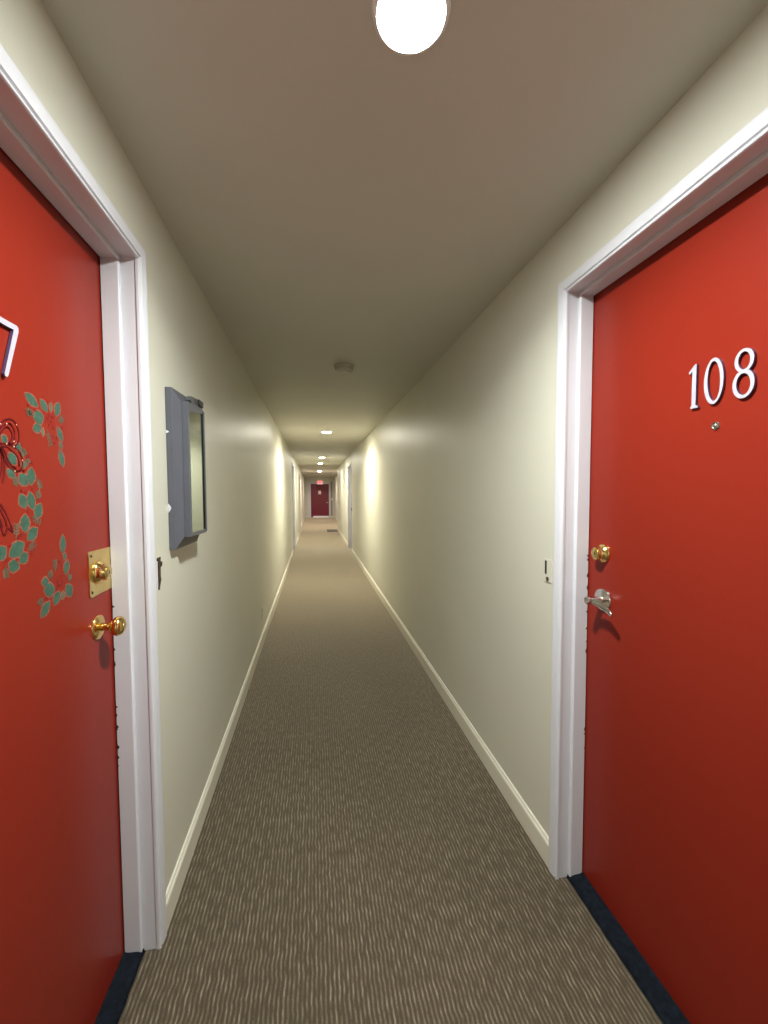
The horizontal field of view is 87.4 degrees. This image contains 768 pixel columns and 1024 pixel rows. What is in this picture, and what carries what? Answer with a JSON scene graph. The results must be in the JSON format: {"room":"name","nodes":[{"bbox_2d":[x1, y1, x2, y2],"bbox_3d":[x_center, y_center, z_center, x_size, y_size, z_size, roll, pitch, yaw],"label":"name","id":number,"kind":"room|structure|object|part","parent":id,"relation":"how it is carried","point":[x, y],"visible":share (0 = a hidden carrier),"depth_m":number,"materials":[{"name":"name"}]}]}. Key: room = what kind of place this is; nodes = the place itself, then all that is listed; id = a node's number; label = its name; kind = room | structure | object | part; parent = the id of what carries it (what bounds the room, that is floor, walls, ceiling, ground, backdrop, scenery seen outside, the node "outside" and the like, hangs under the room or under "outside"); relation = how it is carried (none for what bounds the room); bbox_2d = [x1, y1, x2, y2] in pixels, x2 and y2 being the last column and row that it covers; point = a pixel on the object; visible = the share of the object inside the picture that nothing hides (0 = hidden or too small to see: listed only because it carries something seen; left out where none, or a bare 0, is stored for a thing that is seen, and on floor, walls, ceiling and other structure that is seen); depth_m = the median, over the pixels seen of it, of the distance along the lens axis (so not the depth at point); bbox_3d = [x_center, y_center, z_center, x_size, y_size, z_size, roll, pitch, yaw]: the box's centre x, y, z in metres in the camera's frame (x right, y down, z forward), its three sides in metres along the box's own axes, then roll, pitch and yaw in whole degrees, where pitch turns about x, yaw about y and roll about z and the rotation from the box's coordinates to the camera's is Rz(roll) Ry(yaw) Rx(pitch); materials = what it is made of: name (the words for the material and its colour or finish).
{"room":"apartment hallway","nodes":[
{"label":"apartment hallway","id":0,"kind":"room"},
{"bbox_2d":[0,0,300,889],"bbox_3d":[-1.474,0.019,4.876,0.220,2.433,21.100,-1,3,-10],"label":"wall","id":1,"kind":"structure","parent":0,"point":[212,594],"depth_m":1.69,"materials":[{"name":"beige paint"}]},
{"bbox_2d":[0,147,126,1023],"bbox_3d":[-0.731,0.337,0.784,0.112,2.123,0.876,-1,3,-10],"label":"door","id":2,"kind":"structure","parent":1,"relation":"in","point":[62,940],"depth_m":0.94,"materials":[{"name":"red paint"}]},
{"bbox_3d":[-0.806,0.169,1.144,0.003,0.127,0.124,-1,3,-10],"label":"plate","id":3,"kind":"part","parent":2,"relation":"part of","materials":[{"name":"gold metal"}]},
{"bbox_3d":[-0.768,0.323,1.134,0.063,0.055,0.055,-1,3,-10],"label":"knob","id":4,"kind":"part","parent":2,"relation":"part of","materials":[{"name":"gold metal"}]},
{"bbox_2d":[0,44,166,952],"bbox_3d":[-0.738,0.323,0.782,0.206,2.187,0.968,-1,3,-10],"label":"trim","id":5,"kind":"structure","parent":1,"relation":"attached to","point":[29,135],"depth_m":1.20,"materials":[{"name":"white paint"}]},
{"bbox_2d":[156,557,161,589],"bbox_3d":[-0.759,0.204,1.330,0.033,0.108,0.051,-1,3,-10],"label":"doorbell","id":6,"kind":"object","parent":1,"relation":"attached to","point":[158,562],"visible":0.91,"depth_m":1.32,"materials":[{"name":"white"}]},
{"bbox_2d":[165,387,206,549],"bbox_3d":[-0.753,-0.162,1.553,0.068,0.582,0.271,-1,3,-10],"label":"fire extinguisher cabinet","id":7,"kind":"object","parent":1,"relation":"attached to","point":[185,419],"visible":1,"depth_m":1.46,"materials":[{"name":"grey metal"}]},
{"bbox_3d":[-0.734,-0.162,1.559,0.022,0.502,0.209,-1,3,-10],"label":"cabinet door","id":8,"kind":"part","parent":7,"relation":"part of","materials":[{"name":"grey metal"}]},
{"bbox_3d":[-0.734,-0.161,1.561,0.015,0.473,0.184,-1,3,-10],"label":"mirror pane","id":9,"kind":"part","parent":7,"relation":"part of","materials":[{"name":"clear glass"}]},
{"bbox_2d":[166,550,293,930],"bbox_3d":[-1.441,1.147,5.446,0.013,0.105,8.382,-1,3,-10],"label":"baseboard","id":10,"kind":"structure","parent":1,"relation":"attached to","point":[175,885],"depth_m":1.87,"materials":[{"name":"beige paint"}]},
{"bbox_2d":[292,463,295,549],"bbox_3d":[-2.345,-0.101,10.023,0.206,2.173,1.046,-1,3,-10],"label":"trim","id":11,"kind":"structure","parent":1,"relation":"attached to","point":[293,466],"depth_m":10.49,"materials":[{"name":"white paint"}]},
{"bbox_2d":[300,471,304,523],"bbox_3d":[-4.092,-0.671,19.579,0.220,2.423,8.800,-1,3,-10],"label":"wall","id":12,"kind":"structure","parent":0,"point":[301,475],"depth_m":19.68,"materials":[{"name":"beige paint"}]},
{"bbox_2d":[304,477,334,515],"bbox_3d":[-3.848,-0.880,23.980,2.170,2.423,0.200,-1,3,-10],"label":"wall","id":13,"kind":"structure","parent":0,"point":[306,479],"depth_m":23.80,"materials":[{"name":"beige paint"}]},
{"bbox_2d":[307,483,330,517],"bbox_3d":[-3.869,-0.709,23.935,1.350,2.085,0.138,-1,3,-10],"label":"trim","id":14,"kind":"structure","parent":13,"relation":"attached to","point":[308,484],"depth_m":23.79,"materials":[{"name":"white paint"}]},
{"bbox_2d":[311,484,328,516],"bbox_3d":[-3.808,-0.676,23.910,1.054,1.982,0.100,-1,3,-10],"label":"door","id":15,"kind":"structure","parent":13,"relation":"in","point":[319,502],"depth_m":23.91,"materials":[{"name":"red paint"}]},
{"bbox_2d":[311,516,328,517],"bbox_3d":[-3.796,0.286,23.907,1.054,0.100,0.110,-1,3,-10],"label":"door sill","id":16,"kind":"structure","parent":13,"relation":"attached to","point":[313,516],"depth_m":23.91,"materials":[{"name":"metal"}]},
{"bbox_2d":[331,481,332,515],"bbox_3d":[-3.129,-0.802,23.994,0.100,2.040,0.026,-1,3,-10],"label":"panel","id":17,"kind":"object","parent":13,"relation":"attached to","point":[331,481],"visible":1,"depth_m":24.01,"materials":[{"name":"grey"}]},
{"bbox_2d":[334,477,337,518],"bbox_3d":[-2.132,-0.695,19.919,0.220,2.423,8.800,-1,3,-10],"label":"wall","id":18,"kind":"structure","parent":0,"point":[335,478],"depth_m":22.13,"materials":[{"name":"beige paint"}]},
{"bbox_2d":[118,517,662,1023],"bbox_3d":[-1.289,1.075,9.352,2.370,0.120,30.150,-1,3,-10],"label":"floor","id":19,"kind":"structure","parent":0,"point":[356,859],"depth_m":1.54,"materials":[{"name":"carpet"}]},
{"bbox_2d":[94,948,144,1023],"bbox_3d":[-0.710,1.403,0.837,0.057,0.024,0.880,-1,3,-10],"label":"threshold","id":20,"kind":"object","parent":19,"relation":"on","point":[114,1003],"visible":1,"depth_m":1.17,"materials":[{"name":"black rubber"}]},
{"bbox_2d":[327,529,337,531],"bbox_3d":[-2.006,0.719,15.536,0.398,0.012,0.900,-1,3,-10],"label":"doormat","id":21,"kind":"object","parent":19,"relation":"on","point":[328,530],"visible":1,"depth_m":15.51,"materials":[{"name":"grey fabric"}]},
{"bbox_2d":[567,872,689,1023],"bbox_3d":[0.793,1.386,1.078,0.059,0.024,0.897,-1,3,-10],"label":"threshold","id":22,"kind":"object","parent":19,"relation":"on","point":[664,1006],"visible":1,"depth_m":1.24,"materials":[{"name":"black rubber"}]},
{"bbox_2d":[40,0,767,474],"bbox_3d":[-1.298,-1.460,9.232,2.370,0.150,30.150,-1,3,-10],"label":"ceiling","id":23,"kind":"structure","parent":0,"point":[332,195],"depth_m":1.11,"materials":[{"name":"paint"}]},
{"bbox_2d":[303,475,336,476],"bbox_3d":[-3.288,-1.879,20.678,1.770,0.100,0.200,-1,3,-10],"label":"ceiling beam","id":24,"kind":"structure","parent":23,"relation":"attached to","point":[303,475],"depth_m":20.66,"materials":[{"name":"paint"}]},
{"bbox_2d":[334,363,353,373],"bbox_3d":[-0.300,-1.070,3.017,0.156,0.050,0.156,-1,3,-10],"label":"smoke detector","id":25,"kind":"object","parent":23,"relation":"attached to","point":[341,368],"visible":1,"depth_m":2.97,"materials":[{"name":"plastic"}]},
{"bbox_3d":[-0.300,-1.087,3.017,0.156,0.018,0.156,-1,3,-10],"label":"plate","id":26,"kind":"part","parent":25,"relation":"part of","materials":[{"name":"plastic"}]},
{"bbox_2d":[372,0,450,54],"bbox_3d":[0.053,-0.986,0.794,0.156,0.012,0.156,-1,3,-10],"label":"recessed light","id":27,"kind":"object","parent":23,"relation":"in","point":[406,27],"visible":1,"depth_m":0.81,"materials":[{"name":"white glass"}]},
{"bbox_2d":[337,5,767,836],"bbox_3d":[0.119,0.000,5.152,0.220,2.433,21.100,-1,3,-10],"label":"wall","id":28,"kind":"structure","parent":0,"point":[453,490],"depth_m":1.92,"materials":[{"name":"beige paint"}]},
{"bbox_2d":[337,528,347,546],"bbox_3d":[-1.382,0.781,13.180,0.013,0.105,4.855,-1,3,-10],"label":"baseboard","id":29,"kind":"structure","parent":28,"relation":"attached to","point":[338,530],"depth_m":12.64,"materials":[{"name":"beige paint"}]},
{"bbox_2d":[347,463,351,548],"bbox_3d":[-0.788,-0.117,10.242,0.206,2.173,1.046,-1,3,-10],"label":"trim","id":30,"kind":"structure","parent":28,"relation":"attached to","point":[349,503],"depth_m":10.69,"materials":[{"name":"white paint"}]},
{"bbox_2d":[351,549,548,866],"bbox_3d":[-0.073,1.132,5.652,0.013,0.105,8.343,-1,3,-10],"label":"baseboard","id":31,"kind":"structure","parent":28,"relation":"attached to","point":[534,830],"depth_m":2.17,"materials":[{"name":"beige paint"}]},
{"bbox_2d":[544,558,551,582],"bbox_3d":[0.629,0.226,1.552,0.009,0.090,0.048,-1,3,-10],"label":"doorbell","id":32,"kind":"object","parent":28,"relation":"attached to","point":[547,562],"visible":1,"depth_m":1.55,"materials":[{"name":"beige paint"}]},
{"bbox_2d":[548,107,767,878],"bbox_3d":[0.814,0.301,1.031,0.206,2.195,0.985,-1,3,-10],"label":"trim","id":33,"kind":"structure","parent":28,"relation":"attached to","point":[741,161],"depth_m":1.44,"materials":[{"name":"white paint"}]},
{"bbox_2d":[582,173,767,1023],"bbox_3d":[0.807,0.315,1.030,0.111,2.131,0.893,-1,3,-10],"label":"door","id":34,"kind":"structure","parent":28,"relation":"in","point":[675,842],"depth_m":1.08,"materials":[{"name":"red paint"}]},
{"bbox_3d":[0.729,0.312,1.338,0.063,0.043,0.114,-1,3,-10],"label":"lever handle","id":35,"kind":"part","parent":34,"relation":"part of","materials":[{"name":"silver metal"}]}
]}

